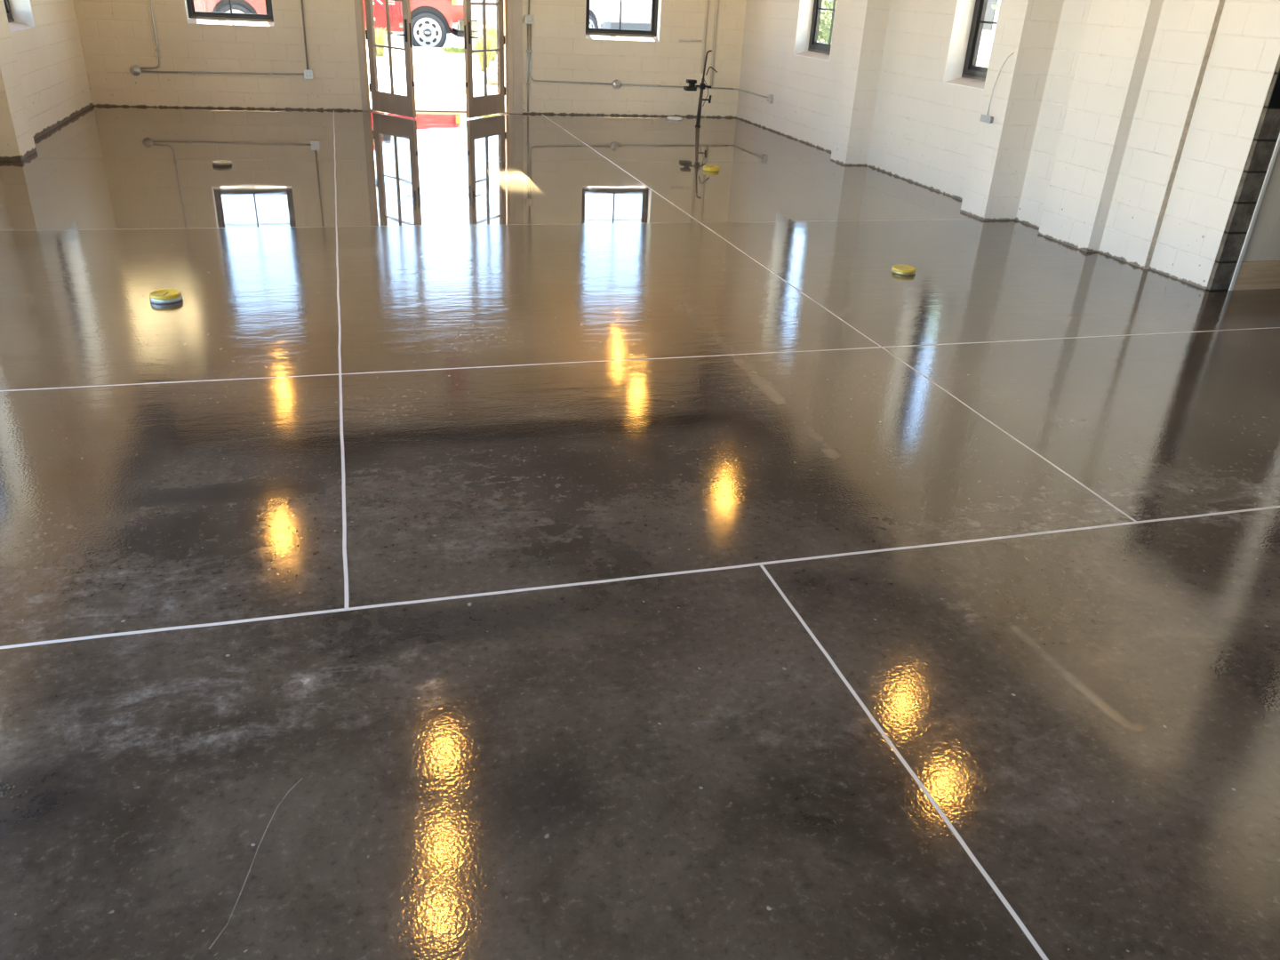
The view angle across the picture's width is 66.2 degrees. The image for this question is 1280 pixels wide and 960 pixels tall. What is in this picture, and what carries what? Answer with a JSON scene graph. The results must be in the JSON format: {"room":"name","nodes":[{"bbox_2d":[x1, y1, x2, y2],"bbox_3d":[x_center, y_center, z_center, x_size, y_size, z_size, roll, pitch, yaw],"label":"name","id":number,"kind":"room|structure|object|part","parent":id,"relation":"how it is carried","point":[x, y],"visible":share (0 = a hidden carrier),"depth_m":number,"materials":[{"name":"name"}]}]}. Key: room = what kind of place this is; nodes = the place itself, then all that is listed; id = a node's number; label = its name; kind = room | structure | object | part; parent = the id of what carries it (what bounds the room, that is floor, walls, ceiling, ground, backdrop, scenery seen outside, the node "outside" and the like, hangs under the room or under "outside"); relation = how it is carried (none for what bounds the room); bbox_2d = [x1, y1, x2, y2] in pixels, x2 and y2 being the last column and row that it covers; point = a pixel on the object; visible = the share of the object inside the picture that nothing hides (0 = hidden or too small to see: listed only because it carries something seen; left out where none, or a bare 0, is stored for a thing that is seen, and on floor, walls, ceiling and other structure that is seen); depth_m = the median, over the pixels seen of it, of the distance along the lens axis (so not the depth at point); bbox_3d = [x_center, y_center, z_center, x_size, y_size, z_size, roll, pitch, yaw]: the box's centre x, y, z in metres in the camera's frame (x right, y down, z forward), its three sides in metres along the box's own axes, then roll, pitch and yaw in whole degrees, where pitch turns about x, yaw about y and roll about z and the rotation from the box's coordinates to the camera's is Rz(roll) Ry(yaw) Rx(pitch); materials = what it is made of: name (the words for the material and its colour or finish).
{"room":"empty commercial hall","nodes":[
{"label":"empty commercial hall","id":0,"kind":"room"},
{"bbox_2d":[10,0,93,140],"bbox_3d":[-4.518,-2.978,3.531,0.300,5.100,18.120,-5,28,-15],"label":"wall","id":1,"kind":"structure","parent":0,"point":[50,59],"depth_m":10.81,"materials":[{"name":"beige brick"}]},
{"bbox_2d":[0,0,36,160],"bbox_3d":[-5.699,-4.799,8.240,0.190,4.000,0.540,-5,28,-15],"label":"pilaster","id":2,"kind":"object","parent":1,"relation":"attached to","point":[17,142],"visible":1,"depth_m":8.85,"materials":[{"name":"beige brick"}]},
{"bbox_2d":[3,0,35,31],"bbox_3d":[-6.299,-5.365,9.413,0.262,1.902,1.050,-5,28,-15],"label":"window","id":3,"kind":"structure","parent":1,"relation":"in","point":[20,15],"depth_m":10.20,"materials":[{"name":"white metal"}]},
{"bbox_3d":[-6.390,-5.377,9.377,0.070,1.833,1.026,-5,28,-15],"label":"frame","id":4,"kind":"part","parent":3,"relation":"part of","materials":[{"name":"black metal"}]},
{"bbox_3d":[-6.310,-4.544,9.837,0.191,0.051,1.034,-5,28,-15],"label":"sill","id":5,"kind":"part","parent":3,"relation":"part of","materials":[{"name":"beige paint"}]},
{"bbox_2d":[72,0,746,117],"bbox_3d":[-2.664,-7.437,12.579,9.325,5.100,0.300,-5,28,-15],"label":"wall","id":6,"kind":"structure","parent":0,"point":[116,36],"depth_m":12.96,"materials":[{"name":"beige brick"}]},
{"bbox_2d":[129,64,141,75],"bbox_3d":[-6.366,-5.170,12.382,0.124,0.124,0.058,-5,28,-15],"label":"electrical outlet","id":7,"kind":"object","parent":6,"relation":"attached to","point":[135,70],"visible":1,"depth_m":12.36,"materials":[{"name":"metal"}]},
{"bbox_3d":[-6.359,-5.159,12.361,0.100,0.100,0.006,-5,28,-15],"label":"plate","id":8,"kind":"part","parent":7,"relation":"part of","materials":[{"name":"metal"}]},
{"bbox_2d":[140,0,159,69],"bbox_3d":[-6.077,-7.055,11.504,0.278,4.146,0.030,-5,28,-15],"label":"conduit","id":9,"kind":"object","parent":6,"relation":"attached to","point":[157,50],"visible":1,"depth_m":12.32,"materials":[{"name":"grey metal"}]},
{"bbox_2d":[141,70,303,75],"bbox_3d":[-5.374,-5.256,12.664,1.990,0.042,0.030,-5,28,-15],"label":"conduit","id":10,"kind":"object","parent":6,"relation":"attached to","point":[143,71],"visible":1,"depth_m":12.65,"materials":[{"name":"grey metal"}]},
{"bbox_2d":[184,0,274,26],"bbox_3d":[-5.176,-6.680,12.144,1.040,1.902,0.242,-5,28,-15],"label":"window","id":11,"kind":"structure","parent":6,"relation":"in","point":[193,17],"depth_m":12.52,"materials":[{"name":"black metal"}]},
{"bbox_3d":[-5.188,-6.723,12.177,0.926,1.743,0.040,-5,28,-15],"label":"sash","id":12,"kind":"part","parent":11,"relation":"part of","materials":[{"name":"black metal"}]},
{"bbox_3d":[-5.205,-5.832,12.511,1.024,0.051,0.131,-5,28,-15],"label":"sill","id":13,"kind":"part","parent":11,"relation":"part of","materials":[{"name":"white paint"}]},
{"bbox_3d":[-5.219,-5.893,12.544,0.980,0.024,0.013,-5,28,-15],"label":"sill rail","id":14,"kind":"part","parent":11,"relation":"part of","materials":[{"name":"brown metal"}]},
{"bbox_2d":[300,0,308,69],"bbox_3d":[-4.259,-7.226,11.990,0.049,4.100,0.030,-5,28,-15],"label":"conduit","id":15,"kind":"object","parent":6,"relation":"attached to","point":[300,0],"visible":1,"depth_m":12.71,"materials":[{"name":"grey metal"}]},
{"bbox_2d":[303,69,313,79],"bbox_3d":[-4.367,-5.348,12.922,0.114,0.114,0.054,-5,28,-15],"label":"electrical outlet","id":16,"kind":"object","parent":6,"relation":"attached to","point":[308,73],"visible":1,"depth_m":12.90,"materials":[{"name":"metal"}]},
{"bbox_2d":[364,0,415,117],"bbox_3d":[-3.224,-6.056,12.496,0.940,2.622,0.170,24,33,35],"label":"door","id":17,"kind":"structure","parent":6,"relation":"in","point":[382,101],"depth_m":12.80,"materials":[{"name":"beige wood"}]},
{"bbox_3d":[-2.953,-5.666,12.372,0.036,0.260,0.008,24,33,35],"label":"handle plate","id":18,"kind":"part","parent":17,"relation":"part of","materials":[{"name":"black metal"}]},
{"bbox_2d":[360,0,508,113],"bbox_3d":[-2.735,-6.350,13.059,1.917,2.716,0.210,-5,28,-15],"label":"trim","id":19,"kind":"structure","parent":6,"relation":"attached to","point":[506,50],"depth_m":13.30,"materials":[{"name":"brown wood"}]},
{"bbox_2d":[353,0,522,113],"bbox_3d":[-2.643,-6.347,12.961,2.192,2.806,0.030,-5,28,-15],"label":"trim","id":20,"kind":"structure","parent":6,"relation":"attached to","point":[515,7],"depth_m":13.38,"materials":[{"name":"beige paint"}]},
{"bbox_2d":[370,106,505,113],"bbox_3d":[-2.819,-5.164,13.727,1.847,0.038,0.279,-5,28,-15],"label":"threshold","id":21,"kind":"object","parent":6,"relation":"attached to","point":[418,109],"depth_m":13.68,"materials":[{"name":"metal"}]},
{"bbox_2d":[462,0,505,118],"bbox_3d":[-2.041,-6.171,12.851,0.170,2.622,0.940,14,29,20],"label":"door","id":22,"kind":"structure","parent":6,"relation":"in","point":[484,105],"depth_m":13.14,"materials":[{"name":"beige wood"}]},
{"bbox_3d":[-2.196,-5.758,12.636,0.008,0.260,0.036,14,29,20],"label":"handle plate","id":23,"kind":"part","parent":22,"relation":"part of","materials":[{"name":"black metal"}]},
{"bbox_2d":[526,24,529,111],"bbox_3d":[-1.558,-5.719,13.629,0.044,1.140,0.030,-5,28,-15],"label":"conduit","id":24,"kind":"object","parent":6,"relation":"attached to","point":[527,50],"visible":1,"depth_m":13.62,"materials":[{"name":"grey metal"}]},
{"bbox_2d":[528,0,529,14],"bbox_3d":[-1.425,-7.804,12.585,0.044,3.330,0.030,-5,28,-15],"label":"conduit","id":25,"kind":"object","parent":6,"relation":"attached to","point":[528,0],"visible":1,"depth_m":13.28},
{"bbox_2d":[525,14,534,23],"bbox_3d":[-1.504,-6.267,13.342,0.114,0.114,0.066,-5,28,-15],"label":"switch box","id":26,"kind":"object","parent":6,"relation":"attached to","point":[529,19],"visible":1,"depth_m":13.32,"materials":[{"name":"metal"}]},
{"bbox_2d":[528,24,612,85],"bbox_3d":[-0.951,-5.940,13.706,1.207,0.756,0.030,-5,28,-15],"label":"conduit","id":27,"kind":"object","parent":6,"relation":"attached to","point":[530,50],"visible":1,"depth_m":13.74,"materials":[{"name":"grey metal"}]},
{"bbox_2d":[612,79,621,88],"bbox_3d":[-0.332,-5.660,14.033,0.124,0.124,0.058,-5,28,-15],"label":"electrical outlet","id":28,"kind":"object","parent":6,"relation":"attached to","point":[616,84],"visible":1,"depth_m":14.01,"materials":[{"name":"metal"}]},
{"bbox_3d":[-0.326,-5.649,14.013,0.100,0.100,0.006,-5,28,-15],"label":"plate","id":29,"kind":"part","parent":28,"relation":"part of","materials":[{"name":"metal"}]},
{"bbox_2d":[584,0,662,41],"bbox_3d":[-0.231,-7.091,13.493,1.090,1.902,0.242,-5,28,-15],"label":"window","id":30,"kind":"structure","parent":6,"relation":"in","point":[653,35],"depth_m":13.87,"materials":[{"name":"black metal"}]},
{"bbox_3d":[-0.275,-6.304,13.893,1.030,0.024,0.013,-5,28,-15],"label":"sill rail","id":31,"kind":"part","parent":30,"relation":"part of","materials":[{"name":"brown metal"}]},
{"bbox_3d":[-0.261,-6.242,13.861,1.074,0.051,0.131,-5,28,-15],"label":"sill","id":32,"kind":"part","parent":30,"relation":"part of","materials":[{"name":"white paint"}]},
{"bbox_2d":[621,83,733,89],"bbox_3d":[0.549,-5.730,14.289,1.730,0.042,0.030,-5,28,-15],"label":"conduit","id":33,"kind":"object","parent":6,"relation":"attached to","point":[657,85],"visible":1,"depth_m":14.23,"materials":[{"name":"grey metal"}]},
{"bbox_2d":[679,39,701,41],"bbox_3d":[0.723,-6.293,14.051,0.330,0.037,0.031,-5,28,-15],"label":"pipe","id":34,"kind":"object","parent":6,"relation":"attached to","point":[680,40],"visible":1,"depth_m":14.04,"materials":[{"name":"beige metal"}]},
{"bbox_2d":[701,0,708,73],"bbox_3d":[0.996,-7.707,13.399,0.061,4.000,0.038,-5,28,-15],"label":"pipe","id":35,"kind":"object","parent":6,"relation":"attached to","point":[707,1],"visible":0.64,"depth_m":14.06,"materials":[{"name":"beige metal"}]},
{"bbox_2d":[710,0,719,86],"bbox_3d":[1.139,-7.643,13.478,0.059,4.170,0.042,-5,28,-15],"label":"pipe","id":36,"kind":"object","parent":6,"relation":"attached to","point":[716,1],"visible":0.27,"depth_m":14.13,"materials":[{"name":"beige metal"}]},
{"bbox_2d":[0,105,1279,959],"bbox_3d":[1.328,-1.115,6.362,12.730,0.200,18.140,-5,28,-15],"label":"floor","id":37,"kind":"structure","parent":0,"point":[502,536],"depth_m":3.26,"materials":[{"name":"concrete"}]},
{"bbox_2d":[149,288,182,303],"bbox_3d":[-2.654,-1.028,5.488,0.167,0.042,0.167,2,27,-1],"label":"tape roll","id":38,"kind":"object","parent":37,"relation":"on","point":[164,296],"visible":1,"depth_m":5.45,"materials":[{"name":"gold metal"}]},
{"bbox_2d":[212,160,231,167],"bbox_3d":[-3.928,-2.975,9.223,0.173,0.035,0.173,9,27,12],"label":"box","id":39,"kind":"object","parent":37,"relation":"on","point":[220,163],"visible":1,"depth_m":9.18,"materials":[{"name":"metal"}]},
{"bbox_2d":[666,116,682,119],"bbox_3d":[0.501,-5.233,14.178,0.230,0.038,0.230,-5,28,-15],"label":"round lid","id":40,"kind":"object","parent":37,"relation":"on","point":[668,117],"visible":1,"depth_m":14.11,"materials":[{"name":"white plastic"}]},
{"bbox_2d":[683,49,717,127],"bbox_3d":[0.832,-5.326,13.356,0.470,0.976,0.120,-5,28,-15],"label":"stand","id":41,"kind":"object","parent":37,"relation":"on","point":[692,83],"visible":1,"depth_m":13.32,"materials":[{"name":"black metal"}]},
{"bbox_3d":[0.907,-5.215,13.428,0.147,0.103,0.032,-4,28,-13],"label":"valve handle","id":42,"kind":"part","parent":41,"relation":"part of","materials":[{"name":"black metal"}]},
{"bbox_2d":[703,164,719,171],"bbox_3d":[0.750,-3.292,10.350,0.173,0.042,0.173,17,30,26],"label":"box","id":43,"kind":"object","parent":37,"relation":"on","point":[707,167],"visible":1,"depth_m":10.30,"materials":[{"name":"gold metal"}]},
{"bbox_2d":[891,264,916,275],"bbox_3d":[1.844,-1.469,6.856,0.167,0.036,0.167,-21,35,-39],"label":"box","id":44,"kind":"object","parent":37,"relation":"on","point":[900,269],"visible":1,"depth_m":6.81,"materials":[{"name":"gold metal"}]},
{"bbox_2d":[736,0,1279,289],"bbox_3d":[4.161,-3.699,5.899,0.300,5.100,18.120,-5,28,-15],"label":"wall","id":45,"kind":"structure","parent":0,"point":[924,127],"depth_m":9.42,"materials":[{"name":"white paint"}]},
{"bbox_2d":[733,88,767,97],"bbox_3d":[1.581,-5.529,14.031,0.095,0.028,1.188,-5,28,-15],"label":"conduit","id":46,"kind":"object","parent":45,"relation":"attached to","point":[747,92],"visible":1,"depth_m":14.13,"materials":[{"name":"grey metal"}]},
{"bbox_2d":[766,94,773,103],"bbox_3d":[1.784,-5.235,13.470,0.054,0.114,0.114,-5,28,-15],"label":"electrical outlet","id":47,"kind":"object","parent":45,"relation":"attached to","point":[770,97],"visible":1,"depth_m":13.44,"materials":[{"name":"metal"}]},
{"bbox_3d":[1.761,-5.234,13.464,0.005,0.114,0.114,-5,28,-15],"label":"plate","id":48,"kind":"part","parent":47,"relation":"part of","materials":[{"name":"metal"}]},
{"bbox_2d":[793,0,836,61],"bbox_3d":[2.307,-6.136,11.872,0.262,1.902,1.050,-5,28,-15],"label":"window","id":49,"kind":"structure","parent":45,"relation":"in","point":[806,44],"depth_m":12.52,"materials":[{"name":"black metal"}]},
{"bbox_3d":[2.228,-5.309,12.278,0.191,0.051,1.034,-5,28,-15],"label":"sill","id":50,"kind":"part","parent":49,"relation":"part of","materials":[{"name":"beige paint"}]},
{"bbox_3d":[2.316,-5.352,12.284,0.013,0.024,0.990,-5,28,-15],"label":"sill rail","id":51,"kind":"part","parent":49,"relation":"part of","materials":[{"name":"beige paint"}]},
{"bbox_3d":[2.401,-6.164,11.887,0.070,1.833,1.026,-5,28,-15],"label":"frame","id":52,"kind":"part","parent":49,"relation":"part of","materials":[{"name":"black metal"}]},
{"bbox_3d":[2.405,-6.164,11.889,0.040,1.683,0.876,-5,28,-15],"label":"sash","id":53,"kind":"part","parent":49,"relation":"part of","materials":[{"name":"black metal"}]},
{"bbox_2d":[830,0,890,165],"bbox_3d":[2.488,-5.326,10.448,0.270,3.750,0.380,-5,28,-15],"label":"pilaster","id":54,"kind":"object","parent":45,"relation":"attached to","point":[868,22],"visible":1,"depth_m":10.78,"materials":[{"name":"white brick"}]},
{"bbox_2d":[943,0,996,89],"bbox_3d":[3.284,-4.525,8.781,0.262,1.902,1.050,-5,28,-15],"label":"window","id":55,"kind":"structure","parent":45,"relation":"in","point":[969,18],"depth_m":9.43,"materials":[{"name":"white paint"}]},
{"bbox_3d":[3.205,-3.699,9.187,0.191,0.051,1.034,-5,28,-15],"label":"sill","id":56,"kind":"part","parent":55,"relation":"part of","materials":[{"name":"beige paint"}]},
{"bbox_3d":[3.293,-3.741,9.192,0.013,0.024,0.990,-5,28,-15],"label":"sill rail","id":57,"kind":"part","parent":55,"relation":"part of","materials":[{"name":"brown metal"}]},
{"bbox_3d":[3.378,-4.553,8.796,0.070,1.833,1.026,-5,28,-15],"label":"frame","id":58,"kind":"part","parent":55,"relation":"part of","materials":[{"name":"black metal"}]},
{"bbox_3d":[3.383,-4.553,8.797,0.040,1.683,0.876,-5,28,-15],"label":"sash","id":59,"kind":"part","parent":55,"relation":"part of","materials":[{"name":"black metal"}]},
{"bbox_2d":[960,0,1063,220],"bbox_3d":[3.228,-4.056,8.009,0.330,3.750,0.375,-5,28,-15],"label":"pilaster","id":60,"kind":"object","parent":45,"relation":"attached to","point":[1002,148],"visible":1,"depth_m":8.32,"materials":[{"name":"white brick"}]},
{"bbox_2d":[980,52,1013,123],"bbox_3d":[3.017,-3.320,8.307,0.041,0.567,0.238,-5,28,-15],"label":"junction box","id":61,"kind":"object","parent":60,"relation":"attached to","point":[984,118],"visible":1,"depth_m":8.40,"materials":[{"name":"metal"}]},
{"bbox_2d":[1038,0,1163,252],"bbox_3d":[3.591,-3.607,7.158,0.150,3.750,0.625,-5,28,-15],"label":"pilaster","id":62,"kind":"object","parent":45,"relation":"attached to","point":[1118,36],"visible":1,"depth_m":7.50,"materials":[{"name":"white brick"}]},
{"bbox_2d":[1098,0,1219,268],"bbox_3d":[3.797,-3.361,6.690,0.040,3.750,0.505,-5,28,-15],"label":"pilaster","id":63,"kind":"object","parent":45,"relation":"attached to","point":[1184,27],"visible":1,"depth_m":7.08,"materials":[{"name":"white brick"}]},
{"bbox_2d":[1144,0,1224,269],"bbox_3d":[3.839,-2.734,6.730,0.048,2.600,0.005,-5,28,-15],"label":"trim","id":64,"kind":"structure","parent":45,"relation":"attached to","point":[1221,3],"depth_m":6.87,"materials":[{"name":"metal"}]},
{"bbox_2d":[1228,132,1279,290],"bbox_3d":[4.169,-2.284,6.407,0.025,2.120,0.075,-5,28,-15],"label":"trim","id":65,"kind":"structure","parent":45,"relation":"attached to","point":[1277,145],"depth_m":6.61,"materials":[{"name":"grey metal"}]},
{"bbox_2d":[1241,146,1279,261],"bbox_3d":[5.864,-2.719,6.808,3.515,2.700,0.180,-5,28,-15],"label":"wall","id":66,"kind":"structure","parent":0,"point":[1264,241],"depth_m":6.72,"materials":[{"name":"paint"}]},
{"bbox_2d":[1206,55,1279,290],"bbox_3d":[4.082,-2.273,6.375,0.161,2.120,0.037,-5,28,-15],"label":"trim","id":67,"kind":"structure","parent":66,"relation":"attached to","point":[1266,136],"depth_m":6.54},
{"bbox_2d":[1232,260,1279,290],"bbox_3d":[5.831,-1.560,7.285,3.513,0.200,0.020,-5,28,-15],"label":"baseboard","id":68,"kind":"structure","parent":66,"relation":"attached to","point":[1257,275],"depth_m":6.86,"materials":[{"name":"brown wood"}]},
{"bbox_2d":[1266,67,1279,107],"bbox_3d":[4.116,-2.801,6.091,0.165,0.920,0.007,-5,28,-15],"label":"trim","id":69,"kind":"structure","parent":66,"relation":"attached to","point":[1274,101],"depth_m":6.25,"materials":[{"name":"black metal"}]},
{"label":"outside","id":70,"kind":"structure","parent":0,"visible":0},
{"bbox_2d":[471,0,826,28],"bbox_3d":[-10.241,-31.850,65.949,140.000,0.340,73.500,-5,28,-15],"label":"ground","id":71,"kind":"structure","parent":70,"point":[476,10],"depth_m":49.13,"materials":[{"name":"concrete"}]},
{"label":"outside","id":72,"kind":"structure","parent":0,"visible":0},
{"bbox_2d":[365,31,989,66],"bbox_3d":[1.882,-11.862,27.603,140.000,0.330,10.320,-5,28,-15],"label":"street","id":73,"kind":"structure","parent":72,"point":[452,40],"depth_m":26.44,"materials":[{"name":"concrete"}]},
{"bbox_2d":[193,0,478,47],"bbox_3d":[-6.834,-10.570,21.562,6.260,1.950,2.360,-5,28,-15],"label":"pickup truck","id":74,"kind":"object","parent":73,"relation":"on","point":[432,20],"visible":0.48,"depth_m":21.33,"materials":[{"name":"red paint"}]},
{"bbox_3d":[-6.516,-10.006,20.833,2.720,0.030,0.024,-5,28,-15],"label":"trim","id":75,"kind":"part","parent":74,"relation":"part of","materials":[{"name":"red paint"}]},
{"bbox_2d":[589,0,651,37],"bbox_3d":[-1.648,-13.341,27.621,2.360,1.950,6.260,-14,32,-31],"label":"pickup truck","id":76,"kind":"object","parent":73,"relation":"on","point":[636,14],"visible":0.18,"depth_m":25.31,"materials":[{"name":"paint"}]},
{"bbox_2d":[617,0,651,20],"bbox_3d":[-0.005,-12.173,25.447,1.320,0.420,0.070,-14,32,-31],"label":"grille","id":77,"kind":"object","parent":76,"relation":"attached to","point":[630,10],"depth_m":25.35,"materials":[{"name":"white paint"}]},
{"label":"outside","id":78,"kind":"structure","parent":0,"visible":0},
{"bbox_3d":[44.126,-0.378,9.654,70.005,0.280,53.000,-5,28,-15],"label":"ground","id":79,"kind":"structure","parent":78,"visible":0},
{"bbox_2d":[976,0,1000,59],"bbox_3d":[15.824,-14.538,29.047,8.800,4.800,12.800,-5,28,-15],"label":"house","id":80,"kind":"structure","parent":79,"relation":"on","point":[991,14],"depth_m":31.20,"materials":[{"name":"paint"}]},
{"bbox_2d":[991,3,999,8],"bbox_3d":[6.960,-8.718,16.211,3.546,5.200,4.452,-19,34,-37],"label":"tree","id":81,"kind":"object","parent":79,"relation":"on","point":[994,6],"visible":0.02,"depth_m":17.73,"materials":[{"name":"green plant"}]},
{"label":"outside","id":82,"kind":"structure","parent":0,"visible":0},
{"bbox_2d":[366,45,975,79],"bbox_3d":[3.303,-9.606,23.080,140.000,0.510,0.180,-5,28,-15],"label":"kerb","id":83,"kind":"object","parent":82,"point":[366,45],"depth_m":20.75,"materials":[{"name":"concrete"}]},
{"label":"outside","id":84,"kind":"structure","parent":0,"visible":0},
{"bbox_2d":[366,46,506,113],"bbox_3d":[-5.201,-6.920,16.954,24.000,0.600,8.080,-5,28,-15],"label":"sidewalk","id":85,"kind":"structure","parent":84,"point":[439,76],"depth_m":17.00,"materials":[{"name":"concrete"}]},
{"bbox_2d":[375,28,391,55],"bbox_3d":[-5.071,-8.502,19.012,0.829,0.525,0.768,-5,28,-15],"label":"ornamental grass","id":86,"kind":"object","parent":85,"relation":"on","point":[380,40],"depth_m":18.99,"materials":[{"name":"yellow plant"}]},
{"bbox_2d":[441,46,496,55],"bbox_3d":[-3.018,-9.081,20.771,2.324,0.116,0.851,-5,28,-15],"label":"grass","id":87,"kind":"structure","parent":85,"relation":"on","point":[449,50],"depth_m":20.40,"materials":[{"name":"plant"}]},
{"bbox_2d":[461,18,496,71],"bbox_3d":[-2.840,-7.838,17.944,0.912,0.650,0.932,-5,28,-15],"label":"ornamental grass","id":88,"kind":"object","parent":85,"relation":"on","point":[479,45],"depth_m":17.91,"materials":[{"name":"yellow plant"}]},
{"bbox_2d":[463,87,497,96],"bbox_3d":[-2.382,-6.104,15.448,0.700,0.060,0.800,-5,28,-15],"label":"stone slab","id":89,"kind":"object","parent":85,"relation":"on","point":[477,92],"visible":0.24,"depth_m":15.28,"materials":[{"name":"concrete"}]},
{"bbox_2d":[487,64,497,83],"bbox_3d":[-2.307,-6.964,16.739,0.728,0.366,0.620,-5,28,-15],"label":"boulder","id":90,"kind":"object","parent":85,"relation":"on","point":[492,71],"visible":0.25,"depth_m":16.52,"materials":[{"name":"white"}]},
{"bbox_2d":[817,0,836,43],"bbox_3d":[3.821,-8.986,19.826,1.610,2.123,1.904,26,35,38],"label":"shrub","id":91,"kind":"object","parent":85,"relation":"on","point":[826,17],"visible":0.21,"depth_m":19.44,"materials":[{"name":"green plant"}]}
]}

